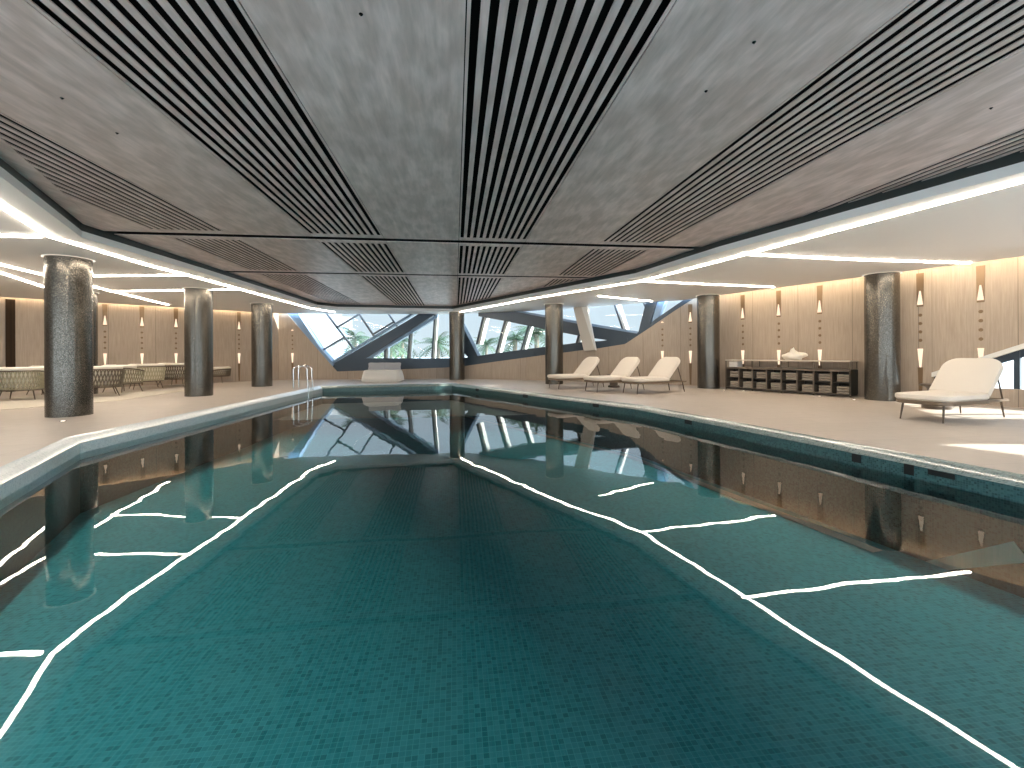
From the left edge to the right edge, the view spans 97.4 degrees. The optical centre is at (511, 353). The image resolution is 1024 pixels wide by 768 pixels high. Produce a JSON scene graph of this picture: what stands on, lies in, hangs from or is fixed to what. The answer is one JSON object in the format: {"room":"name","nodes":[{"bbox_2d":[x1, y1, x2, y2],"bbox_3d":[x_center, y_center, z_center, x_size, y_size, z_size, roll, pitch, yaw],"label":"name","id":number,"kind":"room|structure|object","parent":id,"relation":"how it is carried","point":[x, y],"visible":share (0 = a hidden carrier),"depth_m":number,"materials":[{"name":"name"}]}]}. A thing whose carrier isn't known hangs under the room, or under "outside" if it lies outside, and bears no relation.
{"room":"indoor swimming pool","nodes":[
{"label":"indoor swimming pool","id":0,"kind":"room"},
{"bbox_2d":[0,297,278,391],"bbox_3d":[-15.591,-0.360,7.913,5.560,3.000,24.257,0,0,15],"label":"wall","id":1,"kind":"structure","parent":0,"point":[123,334],"depth_m":15.59,"materials":[{"name":"brown wood"}]},
{"bbox_2d":[5,299,15,391],"bbox_3d":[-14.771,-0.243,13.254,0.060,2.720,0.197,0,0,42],"label":"door","id":2,"kind":"structure","parent":1,"relation":"in","point":[10,352],"depth_m":13.23,"materials":[{"name":"brown wood"}]},
{"bbox_2d":[102,304,106,364],"bbox_3d":[-13.375,-0.275,14.788,0.032,2.710,0.130,0,0,42],"label":"wall light","id":3,"kind":"object","parent":1,"relation":"attached to","point":[104,306],"visible":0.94,"depth_m":14.78,"materials":[{"name":"brown metal"}]},
{"bbox_2d":[139,306,143,384],"bbox_3d":[-12.738,-0.278,15.492,0.032,2.710,0.130,0,0,42],"label":"wall light","id":4,"kind":"object","parent":1,"relation":"attached to","point":[141,308],"visible":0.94,"depth_m":15.48,"materials":[{"name":"brown metal"}]},
{"bbox_2d":[174,308,177,383],"bbox_3d":[-12.096,-0.281,16.201,0.032,2.710,0.130,0,0,42],"label":"wall light","id":5,"kind":"object","parent":1,"relation":"attached to","point":[175,309],"visible":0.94,"depth_m":16.20,"materials":[{"name":"brown metal"}]},
{"bbox_2d":[237,312,240,380],"bbox_3d":[-10.738,-0.287,17.701,0.032,2.710,0.130,0,0,42],"label":"wall light","id":6,"kind":"object","parent":1,"relation":"attached to","point":[238,313],"visible":1,"depth_m":17.70,"materials":[{"name":"brown metal"}]},
{"bbox_2d":[278,314,286,379],"bbox_3d":[-9.582,-0.387,18.908,0.349,3.000,0.200,0,0,-3],"label":"wall","id":7,"kind":"structure","parent":0,"point":[282,318],"depth_m":18.81,"materials":[{"name":"brown wood"}]},
{"bbox_2d":[287,298,696,385],"bbox_3d":[-1.410,-0.360,17.750,16.090,2.872,2.404,0,0,16],"label":"wall","id":8,"kind":"structure","parent":0,"point":[646,346],"depth_m":16.81,"materials":[{"name":"brown wood"}]},
{"bbox_2d":[291,330,293,378],"bbox_3d":[-9.183,0.026,18.822,0.100,2.070,0.032,0,0,-3],"label":"wall light","id":9,"kind":"object","parent":8,"relation":"attached to","point":[292,354],"visible":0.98,"depth_m":18.82,"materials":[{"name":"brown metal"}]},
{"bbox_2d":[288,314,415,365],"bbox_3d":[-6.366,-0.668,19.236,6.353,2.777,0.500,0,0,-3],"label":"window","id":10,"kind":"structure","parent":8,"relation":"in","point":[301,322],"depth_m":19.14,"materials":[{"name":"blue"}]},
{"bbox_2d":[333,314,435,368],"bbox_3d":[-5.386,-0.598,19.264,4.558,2.671,0.400,0,0,-3],"label":"steel beam","id":11,"kind":"structure","parent":8,"relation":"attached to","point":[384,340],"depth_m":19.07,"materials":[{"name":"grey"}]},
{"bbox_2d":[336,338,626,370],"bbox_3d":[-1.423,0.099,18.258,12.148,1.282,1.938,0,0,16],"label":"steel beam","id":12,"kind":"structure","parent":8,"relation":"attached to","point":[406,363],"depth_m":18.89,"materials":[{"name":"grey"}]},
{"bbox_2d":[464,323,479,356],"bbox_3d":[-1.750,-0.625,19.091,0.876,1.607,0.350,0,0,20],"label":"steel beam","id":13,"kind":"structure","parent":12,"relation":"attached to","point":[470,349],"depth_m":18.96,"materials":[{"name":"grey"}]},
{"bbox_2d":[0,149,1023,308],"bbox_3d":[-1.357,-1.904,7.374,9.774,0.200,21.859,0,0,-21],"label":"trim","id":14,"kind":"structure","parent":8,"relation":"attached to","point":[1017,157],"depth_m":6.63,"materials":[{"name":"grey"}]},
{"bbox_2d":[0,161,1023,310],"bbox_3d":[-1.357,-1.754,7.376,9.733,0.100,21.812,0,0,-21],"label":"strip light","id":15,"kind":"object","parent":8,"relation":"attached to","point":[1016,168],"depth_m":6.64,"materials":[{"name":"white"}]},
{"bbox_2d":[368,301,667,357],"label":"window","id":16,"kind":"structure","parent":8,"relation":"in","point":[659,309],"depth_m":18.76,"materials":[{"name":"blue"}]},
{"bbox_2d":[478,311,635,341],"bbox_3d":[1.650,-1.036,17.465,6.710,1.419,0.763,0,0,30],"label":"steel beam","id":17,"kind":"structure","parent":8,"relation":"attached to","point":[514,317],"depth_m":17.65,"materials":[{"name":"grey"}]},
{"bbox_2d":[639,302,656,330],"bbox_3d":[4.718,-1.220,15.484,0.689,1.216,0.400,0,0,34],"label":"steel beam","id":18,"kind":"structure","parent":8,"relation":"attached to","point":[649,309],"depth_m":15.31,"materials":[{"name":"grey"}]},
{"bbox_2d":[631,299,691,339],"bbox_3d":[5.080,-1.060,15.236,2.350,1.498,0.420,0,0,34],"label":"steel beam","id":19,"kind":"structure","parent":8,"relation":"attached to","point":[683,302],"depth_m":14.98,"materials":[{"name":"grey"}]},
{"bbox_2d":[688,304,691,384],"bbox_3d":[5.743,-0.301,14.484,0.130,2.590,0.032,0,0,34],"label":"wall light","id":20,"kind":"object","parent":8,"relation":"attached to","point":[689,305],"visible":1,"depth_m":14.48,"materials":[{"name":"brown metal"}]},
{"bbox_2d":[0,416,1023,767],"bbox_3d":[-0.504,2.052,7.092,10.440,0.001,18.200,0,0,-7],"label":"pool water","id":21,"kind":"object","parent":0,"point":[452,591],"visible":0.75,"depth_m":3.33,"materials":[{"name":"teal liquid"}]},
{"bbox_2d":[0,386,1023,597],"bbox_3d":[-1.255,1.598,6.561,8.709,0.915,19.393,0,0,-19],"label":"wall","id":22,"kind":"structure","parent":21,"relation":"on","point":[923,516],"depth_m":5.72,"materials":[{"name":"tile"}]},
{"bbox_2d":[0,389,321,509],"bbox_3d":[-4.611,1.263,6.156,2.088,0.216,18.041,0,0,-18],"label":"pool coping","id":23,"kind":"object","parent":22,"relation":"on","point":[15,488],"visible":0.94,"depth_m":6.29,"materials":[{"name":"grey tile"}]},
{"bbox_2d":[0,386,321,484],"bbox_3d":[-4.688,1.114,6.147,2.233,0.085,18.319,0,0,-18],"label":"pool coping","id":24,"kind":"object","parent":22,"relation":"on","point":[23,464],"visible":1,"depth_m":6.15,"materials":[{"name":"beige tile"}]},
{"bbox_2d":[236,390,555,414],"bbox_3d":[-0.507,1.269,7.092,10.440,0.001,18.200,0,0,-7],"label":"pool water","id":25,"kind":"object","parent":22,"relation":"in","point":[366,399],"visible":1,"depth_m":12.21,"materials":[{"name":"teal liquid"}]},
{"bbox_2d":[321,383,1023,487],"bbox_3d":[-0.234,1.094,6.897,6.936,0.085,19.586,0,0,-18],"label":"pool coping","id":26,"kind":"object","parent":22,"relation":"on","point":[998,476],"visible":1,"depth_m":5.57,"materials":[{"name":"stone"}]},
{"bbox_2d":[852,453,860,462],"bbox_3d":[3.894,1.167,5.041,0.106,0.090,0.098,0,0,-17],"label":"overflow opening","id":27,"kind":"object","parent":22,"relation":"attached to","point":[855,457],"visible":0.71,"depth_m":5.02,"materials":[{"name":"black"}]},
{"bbox_2d":[904,463,913,475],"bbox_3d":[4.047,1.167,4.549,0.106,0.105,0.088,0,0,-17],"label":"overflow opening","id":28,"kind":"object","parent":22,"relation":"attached to","point":[908,469],"visible":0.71,"depth_m":4.53,"materials":[{"name":"black plastic"}]},
{"bbox_2d":[928,469,954,479],"bbox_3d":[4.127,1.146,4.292,0.106,0.050,0.213,0,0,-17],"label":"overflow opening","id":29,"kind":"object","parent":22,"relation":"attached to","point":[930,472],"visible":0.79,"depth_m":4.27,"materials":[{"name":"black plastic"}]},
{"bbox_2d":[925,541,1023,569],"bbox_3d":[4.150,1.804,4.050,0.012,0.449,0.730,0,0,-17],"label":"stair line","id":30,"kind":"structure","parent":22,"relation":"attached to","point":[1009,552],"depth_m":3.97,"materials":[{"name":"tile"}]},
{"bbox_2d":[463,416,881,552],"bbox_3d":[1.099,2.039,10.393,0.914,0.008,12.712,0,0,-28],"label":"ledge line","id":31,"kind":"object","parent":21,"relation":"on","point":[857,543],"visible":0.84,"depth_m":6.30,"materials":[{"name":"tile"}]},
{"bbox_2d":[0,0,1023,305],"bbox_3d":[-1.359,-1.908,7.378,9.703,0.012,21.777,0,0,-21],"label":"ceiling","id":32,"kind":"structure","parent":0,"point":[382,87],"depth_m":3.72,"materials":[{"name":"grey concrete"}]},
{"bbox_2d":[0,172,1023,313],"bbox_3d":[-2.780,-1.698,8.380,29.400,0.001,22.122,0,0,-7],"label":"ceiling","id":33,"kind":"structure","parent":0,"point":[987,226],"depth_m":8.24,"materials":[{"name":"white paint"}]},
{"bbox_2d":[0,235,41,237],"bbox_3d":[-7.365,-1.666,6.355,1.270,0.019,0.055,0,0,-6],"label":"recessed light","id":34,"kind":"object","parent":33,"relation":"in","point":[22,236],"visible":1,"depth_m":6.37,"materials":[{"name":"white plastic"}]},
{"bbox_2d":[0,264,43,275],"bbox_3d":[-9.630,-1.656,8.885,0.128,0.019,1.236,0,0,-17],"label":"recessed light","id":35,"kind":"object","parent":33,"relation":"in","point":[0,264],"depth_m":8.83,"materials":[{"name":"white plastic"}]},
{"bbox_2d":[0,272,43,287],"bbox_3d":[-11.108,-1.649,10.358,0.127,0.019,6.248,0,0,-28],"label":"recessed light","id":36,"kind":"object","parent":33,"relation":"in","point":[0,272],"visible":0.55,"depth_m":9.95,"materials":[{"name":"white plastic"}]},
{"bbox_2d":[93,286,168,304],"bbox_3d":[-10.876,-1.650,12.981,0.145,0.019,4.178,0,0,-17],"label":"recessed light","id":37,"kind":"object","parent":33,"relation":"in","point":[93,286],"depth_m":12.70,"materials":[{"name":"white plastic"}]},
{"bbox_2d":[93,274,189,276],"bbox_3d":[-7.913,-1.664,9.580,2.122,0.019,0.045,0,0,2],"label":"recessed light","id":38,"kind":"object","parent":33,"relation":"in","point":[187,274],"visible":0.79,"depth_m":9.56,"materials":[{"name":"white plastic"}]},
{"bbox_2d":[0,203,332,311],"bbox_3d":[-5.488,-1.675,7.371,2.694,0.019,21.368,0,0,-16],"label":"recessed light","id":39,"kind":"object","parent":33,"relation":"in","point":[2,206],"visible":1,"depth_m":7.24,"materials":[{"name":"white plastic"}]},
{"bbox_2d":[109,289,237,291],"bbox_3d":[-8.849,-1.660,11.791,3.607,0.019,0.030,0,0,4],"label":"recessed light","id":40,"kind":"object","parent":33,"relation":"in","point":[211,289],"visible":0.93,"depth_m":11.79,"materials":[{"name":"white plastic"}]},
{"bbox_2d":[599,296,652,301],"bbox_3d":[3.570,-1.716,14.043,2.504,0.019,0.045,0,0,-35],"label":"recessed light","id":41,"kind":"object","parent":33,"relation":"in","point":[599,296],"visible":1,"depth_m":13.97,"materials":[{"name":"white plastic"}]},
{"bbox_2d":[643,281,773,287],"bbox_3d":[4.946,-1.722,11.181,3.873,0.019,0.045,0,0,-16],"label":"recessed light","id":42,"kind":"object","parent":33,"relation":"in","point":[643,281],"visible":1,"depth_m":11.12,"materials":[{"name":"white plastic"}]},
{"bbox_2d":[461,180,1023,311],"bbox_3d":[3.233,-1.714,8.797,1.338,0.019,22.149,0,0,-26],"label":"recessed light","id":43,"kind":"object","parent":33,"relation":"in","point":[1020,181],"visible":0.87,"depth_m":6.29,"materials":[{"name":"white plastic"}]},
{"bbox_2d":[740,253,971,263],"bbox_3d":[6.364,-1.728,8.241,4.920,0.019,0.133,0,0,-10],"label":"recessed light","id":44,"kind":"object","parent":33,"relation":"in","point":[742,253],"visible":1,"depth_m":8.25,"materials":[{"name":"white plastic"}]},
{"bbox_2d":[0,379,1023,474],"bbox_3d":[-2.764,1.062,7.953,29.500,0.001,23.274,0,0,-7],"label":"floor","id":45,"kind":"structure","parent":0,"point":[979,435],"depth_m":7.79,"materials":[{"name":"beige stone"}]},
{"bbox_2d":[41,254,95,417],"bbox_3d":[-7.801,-0.297,7.930,0.690,2.765,0.690,0,0,-7],"label":"column","id":46,"kind":"structure","parent":45,"relation":"on","point":[68,280],"depth_m":7.70,"materials":[{"name":"metal"}]},
{"bbox_2d":[0,390,183,409],"bbox_3d":[-11.020,1.093,10.430,3.779,0.011,5.502,0,0,-7],"label":"rug","id":47,"kind":"object","parent":45,"relation":"on","point":[26,401],"visible":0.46,"depth_m":10.97,"materials":[{"name":"beige carpet"}]},
{"bbox_2d":[0,366,43,399],"bbox_3d":[-11.742,0.709,10.760,0.826,0.793,0.838,0,0,-29],"label":"tub chair","id":48,"kind":"object","parent":47,"relation":"on","point":[10,377],"visible":0.85,"depth_m":10.52,"materials":[{"name":"beige wicker"}]},
{"bbox_2d":[2,383,35,387],"bbox_3d":[-11.802,0.727,10.867,0.619,0.152,0.592,0,0,-29],"label":"seat cushion","id":49,"kind":"object","parent":48,"relation":"on","point":[21,386],"depth_m":10.61,"materials":[{"name":"white fabric"}]},
{"bbox_2d":[0,366,43,383],"bbox_3d":[-11.685,0.508,10.658,0.790,0.390,0.548,0,0,-29],"label":"cushion","id":50,"kind":"object","parent":48,"relation":"on","point":[8,375],"depth_m":10.51,"materials":[{"name":"white fabric"}]},
{"bbox_2d":[93,292,98,393],"bbox_3d":[-11.551,-0.281,12.100,0.690,2.765,0.690,0,0,-7],"label":"column","id":51,"kind":"structure","parent":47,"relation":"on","point":[95,294],"depth_m":12.15,"materials":[{"name":"tile"}]},
{"bbox_2d":[93,365,125,395],"bbox_3d":[-10.716,0.705,11.490,0.881,0.794,1.299,0,0,43],"label":"tub chair","id":52,"kind":"object","parent":47,"relation":"on","point":[102,375],"visible":0.51,"depth_m":11.45,"materials":[{"name":"beige wicker"}]},
{"bbox_2d":[95,381,117,384],"bbox_3d":[-10.809,0.723,11.578,0.624,0.152,0.989,0,0,43],"label":"seat cushion","id":53,"kind":"object","parent":52,"relation":"on","point":[102,381],"depth_m":11.55,"materials":[{"name":"white fabric"}]},
{"bbox_2d":[93,365,123,381],"bbox_3d":[-10.613,0.503,11.394,0.538,0.390,1.220,0,0,43],"label":"cushion","id":54,"kind":"object","parent":52,"relation":"on","point":[100,373],"depth_m":11.43,"materials":[{"name":"white fabric"}]},
{"bbox_2d":[102,365,144,392],"bbox_3d":[-11.178,0.707,12.845,0.826,0.793,0.816,0,0,9],"label":"tub chair","id":55,"kind":"object","parent":47,"relation":"on","point":[130,375],"visible":0.36,"depth_m":12.80,"materials":[{"name":"beige wicker"}]},
{"bbox_2d":[102,365,136,378],"bbox_3d":[-11.198,0.505,12.731,0.790,0.390,0.532,0,0,9],"label":"cushion","id":56,"kind":"object","parent":55,"relation":"on","point":[130,372],"depth_m":12.74,"materials":[{"name":"white fabric"}]},
{"bbox_2d":[123,376,140,381],"bbox_3d":[-11.159,0.724,12.963,0.619,0.152,0.576,0,0,9],"label":"seat cushion","id":57,"kind":"object","parent":55,"relation":"on","point":[126,379],"depth_m":12.79,"materials":[{"name":"white fabric"}]},
{"bbox_2d":[128,363,165,389],"bbox_3d":[-11.531,0.709,14.204,0.859,0.794,0.958,0,0,41],"label":"tub chair","id":58,"kind":"object","parent":45,"relation":"on","point":[152,371],"visible":0.62,"depth_m":14.02,"materials":[{"name":"beige wicker"}]},
{"bbox_2d":[128,363,164,375],"bbox_3d":[-11.438,0.506,14.123,0.552,0.390,0.910,0,0,41],"label":"cushion","id":59,"kind":"object","parent":58,"relation":"on","point":[150,369],"depth_m":14.00,"materials":[{"name":"white fabric"}]},
{"bbox_2d":[158,363,183,385],"bbox_3d":[-11.555,0.709,15.459,1.112,0.794,0.903,0,0,-2],"label":"tub chair","id":60,"kind":"object","parent":45,"relation":"on","point":[173,370],"visible":0.43,"depth_m":15.08,"materials":[{"name":"beige wicker"}]},
{"bbox_2d":[158,363,183,374],"bbox_3d":[-11.552,0.507,15.324,1.050,0.390,0.570,0,0,-2],"label":"cushion","id":61,"kind":"object","parent":60,"relation":"on","point":[171,368],"depth_m":15.08,"materials":[{"name":"white fabric"}]},
{"bbox_2d":[182,287,213,396],"bbox_3d":[-8.121,-0.296,11.670,0.690,2.765,0.690,0,0,-7],"label":"column","id":62,"kind":"structure","parent":45,"relation":"on","point":[198,302],"depth_m":11.42,"materials":[{"name":"tile"}]},
{"bbox_2d":[213,366,230,382],"bbox_3d":[-11.141,0.796,17.229,0.632,0.612,0.639,0,0,-3],"label":"tub chair","id":63,"kind":"object","parent":45,"relation":"on","point":[226,371],"visible":0.92,"depth_m":17.00,"materials":[{"name":"beige wicker"}]},
{"bbox_2d":[213,366,230,371],"bbox_3d":[-11.050,0.595,17.234,0.416,0.210,0.620,0,0,-3],"label":"cushion","id":64,"kind":"object","parent":63,"relation":"on","point":[215,369],"depth_m":16.98,"materials":[{"name":"white fabric"}]},
{"bbox_2d":[250,303,272,386],"bbox_3d":[-8.391,-0.295,15.100,0.690,2.765,0.690,0,0,-7],"label":"column","id":65,"kind":"structure","parent":45,"relation":"on","point":[261,313],"depth_m":14.84,"materials":[{"name":"tile"}]},
{"bbox_2d":[293,365,312,395],"bbox_3d":[-6.450,1.020,13.956,0.490,1.319,0.552,0,0,-7],"label":"pool ladder","id":66,"kind":"object","parent":45,"relation":"attached to","point":[302,365],"visible":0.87,"depth_m":13.78,"materials":[{"name":"silver metal"}]},
{"bbox_2d":[361,370,403,381],"bbox_3d":[-4.965,0.845,17.350,1.480,0.455,0.900,0,0,-2],"label":"daybed","id":67,"kind":"object","parent":45,"relation":"on","point":[368,375],"visible":0.89,"depth_m":16.93,"materials":[{"name":"white fabric"}]},
{"bbox_2d":[368,362,384,369],"bbox_3d":[-5.273,0.499,17.561,0.667,0.313,0.180,0,0,-2],"label":"throw pillow","id":68,"kind":"object","parent":67,"relation":"on","point":[372,366],"visible":0.84,"depth_m":17.50,"materials":[{"name":"grey fabric"}]},
{"bbox_2d":[384,362,400,369],"bbox_3d":[-4.674,0.496,17.579,0.667,0.313,0.180,0,0,-2],"label":"throw pillow","id":69,"kind":"object","parent":67,"relation":"on","point":[388,366],"visible":0.91,"depth_m":17.52,"materials":[{"name":"grey fabric"}]},
{"bbox_2d":[449,312,464,379],"bbox_3d":[-2.261,-0.322,18.450,0.690,2.765,0.690,0,0,-7],"label":"column","id":70,"kind":"structure","parent":45,"relation":"on","point":[456,319],"depth_m":18.18,"materials":[{"name":"tile"}]},
{"bbox_2d":[544,303,562,383],"bbox_3d":[1.458,-0.339,15.600,0.690,2.765,0.690,0,0,-7],"label":"column","id":71,"kind":"structure","parent":45,"relation":"on","point":[553,311],"depth_m":15.33,"materials":[{"name":"tile"}]},
{"bbox_2d":[547,357,603,388],"bbox_3d":[1.966,0.570,13.828,1.738,0.947,0.750,0,0,-26],"label":"sun lounger","id":72,"kind":"object","parent":45,"relation":"on","point":[589,364],"visible":0.8,"depth_m":13.67,"materials":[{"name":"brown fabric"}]},
{"bbox_2d":[547,374,587,378],"bbox_3d":[1.716,0.676,13.706,1.180,0.102,0.750,0,0,-26],"label":"seat cushion","id":73,"kind":"object","parent":72,"relation":"on","point":[552,376],"depth_m":13.39,"materials":[{"name":"beige fabric"}]},
{"bbox_2d":[583,357,643,390],"bbox_3d":[2.885,0.566,12.708,1.738,0.947,0.750,0,0,-26],"label":"sun lounger","id":74,"kind":"object","parent":45,"relation":"on","point":[626,366],"visible":0.84,"depth_m":12.59,"materials":[{"name":"beige fabric"}]},
{"bbox_2d":[583,375,626,380],"bbox_3d":[2.635,0.672,12.586,1.180,0.102,0.750,0,0,-26],"label":"seat cushion","id":75,"kind":"object","parent":74,"relation":"on","point":[604,377],"depth_m":12.29,"materials":[{"name":"beige fabric"}]},
{"bbox_2d":[607,374,619,387],"bbox_3d":[3.144,0.836,13.900,0.400,0.400,0.400,0,0,-7],"label":"side table","id":76,"kind":"object","parent":45,"relation":"on","point":[614,384],"visible":0.51,"depth_m":13.78,"materials":[{"name":"brown wood"}]},
{"bbox_2d":[621,357,685,393],"bbox_3d":[3.785,0.562,12.058,1.738,0.947,0.750,0,0,-26],"label":"sun lounger","id":77,"kind":"object","parent":45,"relation":"on","point":[665,367],"visible":1,"depth_m":11.95,"materials":[{"name":"beige fabric"}]},
{"bbox_2d":[621,376,669,381],"bbox_3d":[3.535,0.668,11.936,1.180,0.102,0.750,0,0,-26],"label":"seat cushion","id":78,"kind":"object","parent":77,"relation":"on","point":[642,378],"depth_m":11.69,"materials":[{"name":"beige fabric"}]},
{"bbox_2d":[696,294,719,388],"bbox_3d":[5.869,-0.359,13.450,0.690,2.765,0.690,0,0,-7],"label":"column","id":79,"kind":"structure","parent":45,"relation":"on","point":[708,305],"depth_m":13.19,"materials":[{"name":"metal"}]},
{"bbox_2d":[725,360,857,396],"bbox_3d":[7.192,0.592,11.857,0.430,0.850,3.114,0,0,-32],"label":"base cabinet","id":80,"kind":"object","parent":45,"relation":"on","point":[853,373],"visible":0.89,"depth_m":11.50,"materials":[{"name":"wood"}]},
{"bbox_2d":[727,377,848,382],"bbox_3d":[7.192,0.683,11.857,0.340,0.018,3.034,0,0,-32],"label":"shelf","id":81,"kind":"object","parent":80,"relation":"attached to","point":[768,379],"depth_m":11.87,"materials":[{"name":"black wood"}]},
{"bbox_2d":[726,367,856,370],"bbox_3d":[7.191,0.385,11.857,0.400,0.024,3.074,0,0,-32],"label":"shelf","id":82,"kind":"object","parent":80,"relation":"attached to","point":[727,368],"depth_m":11.76,"materials":[{"name":"black wood"}]},
{"bbox_2d":[725,360,857,361],"bbox_3d":[7.190,0.180,11.857,0.430,0.025,3.114,0,0,-32],"label":"countertop","id":83,"kind":"structure","parent":80,"relation":"on","point":[725,360],"depth_m":11.20,"materials":[{"name":"stone"}]},
{"bbox_2d":[782,347,807,359],"bbox_3d":[7.309,0.000,11.649,0.239,0.335,0.607,0,0,-32],"label":"ornament","id":84,"kind":"object","parent":83,"relation":"on","point":[793,354],"visible":1,"depth_m":11.60,"materials":[{"name":"white ceramic"}]},
{"bbox_2d":[862,271,901,400],"bbox_3d":[8.138,-0.369,9.900,0.690,2.765,0.690,0,0,-7],"label":"column","id":85,"kind":"structure","parent":45,"relation":"on","point":[882,333],"depth_m":9.67,"materials":[{"name":"metal"}]},
{"bbox_2d":[919,383,952,409],"bbox_3d":[7.884,0.789,8.350,0.480,0.450,0.480,0,0,-7],"label":"side table","id":86,"kind":"object","parent":45,"relation":"on","point":[927,385],"visible":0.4,"depth_m":8.27,"materials":[{"name":"brown wood"}]},
{"bbox_2d":[895,358,1009,423],"bbox_3d":[6.962,0.547,7.128,1.738,0.947,0.750,0,0,-21],"label":"sun lounger","id":87,"kind":"object","parent":45,"relation":"on","point":[959,382],"visible":1,"depth_m":7.06,"materials":[{"name":"beige fabric"}]},
{"bbox_2d":[895,390,988,401],"bbox_3d":[6.702,0.654,7.028,1.180,0.102,0.750,0,0,-21],"label":"seat cushion","id":88,"kind":"object","parent":87,"relation":"on","point":[931,395],"depth_m":6.81,"materials":[{"name":"beige fabric"}]},
{"bbox_2d":[573,306,596,350],"bbox_3d":[2.656,-0.982,16.513,0.916,1.762,0.120,0,0,34],"label":"pier","id":89,"kind":"object","parent":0,"point":[582,314],"visible":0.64,"depth_m":16.43,"materials":[{"name":"beige"}]},
{"bbox_2d":[275,357,1023,419],"bbox_3d":[-17.038,1.727,134.928,320.000,0.001,248.000,0,0,-7],"label":"ground","id":90,"kind":"structure","parent":0,"point":[1006,379],"depth_m":12.89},
{"bbox_2d":[303,314,351,359],"bbox_3d":[-27.710,-2.025,64.259,9.000,7.600,4.050,0,0,-23],"label":"sky","id":91,"kind":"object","parent":90,"relation":"on","point":[323,328],"visible":0.32,"depth_m":63.09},
{"bbox_2d":[332,327,377,356],"bbox_3d":[-8.735,0.105,25.627,3.100,3.170,2.916,0,0,37],"label":"palm tree","id":92,"kind":"object","parent":90,"relation":"on","point":[355,338],"visible":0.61,"depth_m":25.32,"materials":[{"name":"green plant"}]},
{"bbox_2d":[383,337,408,357],"bbox_3d":[-6.346,0.327,23.161,2.687,2.704,2.465,0,0,24],"label":"palm tree","id":93,"kind":"object","parent":90,"relation":"on","point":[395,345],"visible":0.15,"depth_m":22.66,"materials":[{"name":"green plant"}]},
{"bbox_2d":[392,344,406,357],"bbox_3d":[-7.068,0.335,29.131,3.715,2.364,2.067,0,0,-14],"label":"shrub","id":94,"kind":"object","parent":90,"relation":"on","point":[398,355],"visible":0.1,"depth_m":29.00,"materials":[{"name":"green plant"}]},
{"bbox_2d":[395,333,419,357],"bbox_3d":[-7.417,0.097,29.992,2.762,3.174,3.091,0,0,-10],"label":"palm tree","id":95,"kind":"object","parent":90,"relation":"on","point":[406,339],"visible":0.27,"depth_m":30.09,"materials":[{"name":"green plant"}]},
{"bbox_2d":[418,331,448,357],"bbox_3d":[-4.086,0.242,24.690,2.907,2.852,2.753,0,0,1],"label":"palm tree","id":96,"kind":"object","parent":90,"relation":"on","point":[439,342],"visible":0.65,"depth_m":24.57,"materials":[{"name":"green plant"}]},
{"bbox_2d":[473,337,497,354],"bbox_3d":[-1.938,0.207,33.903,2.514,2.905,2.418,0,0,1],"label":"palm tree","id":97,"kind":"object","parent":90,"relation":"on","point":[485,347],"visible":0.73,"depth_m":33.75,"materials":[{"name":"green plant"}]},
{"bbox_2d":[489,327,540,351],"bbox_3d":[0.232,0.131,22.954,2.919,3.037,2.636,0,0,2],"label":"palm tree","id":98,"kind":"object","parent":90,"relation":"on","point":[515,337],"visible":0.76,"depth_m":22.81,"materials":[{"name":"green plant"}]},
{"bbox_2d":[513,326,544,349],"bbox_3d":[1.335,-0.053,24.993,3.087,3.394,3.377,0,0,11],"label":"palm tree","id":99,"kind":"object","parent":90,"relation":"on","point":[536,331],"visible":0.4,"depth_m":24.81,"materials":[{"name":"green plant"}]},
{"bbox_2d":[720,256,1023,407],"bbox_3d":[8.418,-0.468,10.526,0.262,3.000,8.137,0,0,-30],"label":"wall","id":100,"kind":"structure","parent":0,"point":[841,324],"depth_m":9.90,"materials":[{"name":"brown wood"}]},
{"bbox_2d":[740,295,744,366],"bbox_3d":[6.761,-0.365,13.181,0.032,2.710,0.130,0,0,-30],"label":"wall light","id":101,"kind":"object","parent":100,"relation":"attached to","point":[742,297],"visible":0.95,"depth_m":13.17,"materials":[{"name":"brown metal"}]},
{"bbox_2d":[776,290,780,367],"bbox_3d":[7.280,-0.368,12.277,0.032,2.710,0.130,0,0,-30],"label":"wall light","id":102,"kind":"object","parent":100,"relation":"attached to","point":[778,293],"visible":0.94,"depth_m":12.27,"materials":[{"name":"brown metal"}]},
{"bbox_2d":[817,285,822,367],"bbox_3d":[7.790,-0.370,11.387,0.032,2.710,0.130,0,0,-30],"label":"wall light","id":103,"kind":"object","parent":100,"relation":"attached to","point":[819,288],"visible":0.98,"depth_m":11.38,"materials":[{"name":"brown metal"}]},
{"bbox_2d":[916,273,923,390],"bbox_3d":[8.768,-0.374,9.663,0.032,2.710,0.130,0,0,-29],"label":"wall light","id":104,"kind":"object","parent":100,"relation":"attached to","point":[919,276],"visible":0.98,"depth_m":9.66,"materials":[{"name":"brown metal"}]},
{"bbox_2d":[931,343,1023,388],"bbox_3d":[9.686,-0.131,8.268,0.277,1.596,2.959,0,0,-30],"label":"window","id":105,"kind":"structure","parent":100,"relation":"in","point":[1016,353],"depth_m":8.52,"materials":[{"name":"white"}]},
{"bbox_2d":[976,265,984,357],"bbox_3d":[9.224,-0.377,8.854,0.032,2.710,0.130,0,0,-29],"label":"wall light","id":106,"kind":"object","parent":100,"relation":"attached to","point":[980,270],"visible":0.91,"depth_m":8.85,"materials":[{"name":"brown metal"}]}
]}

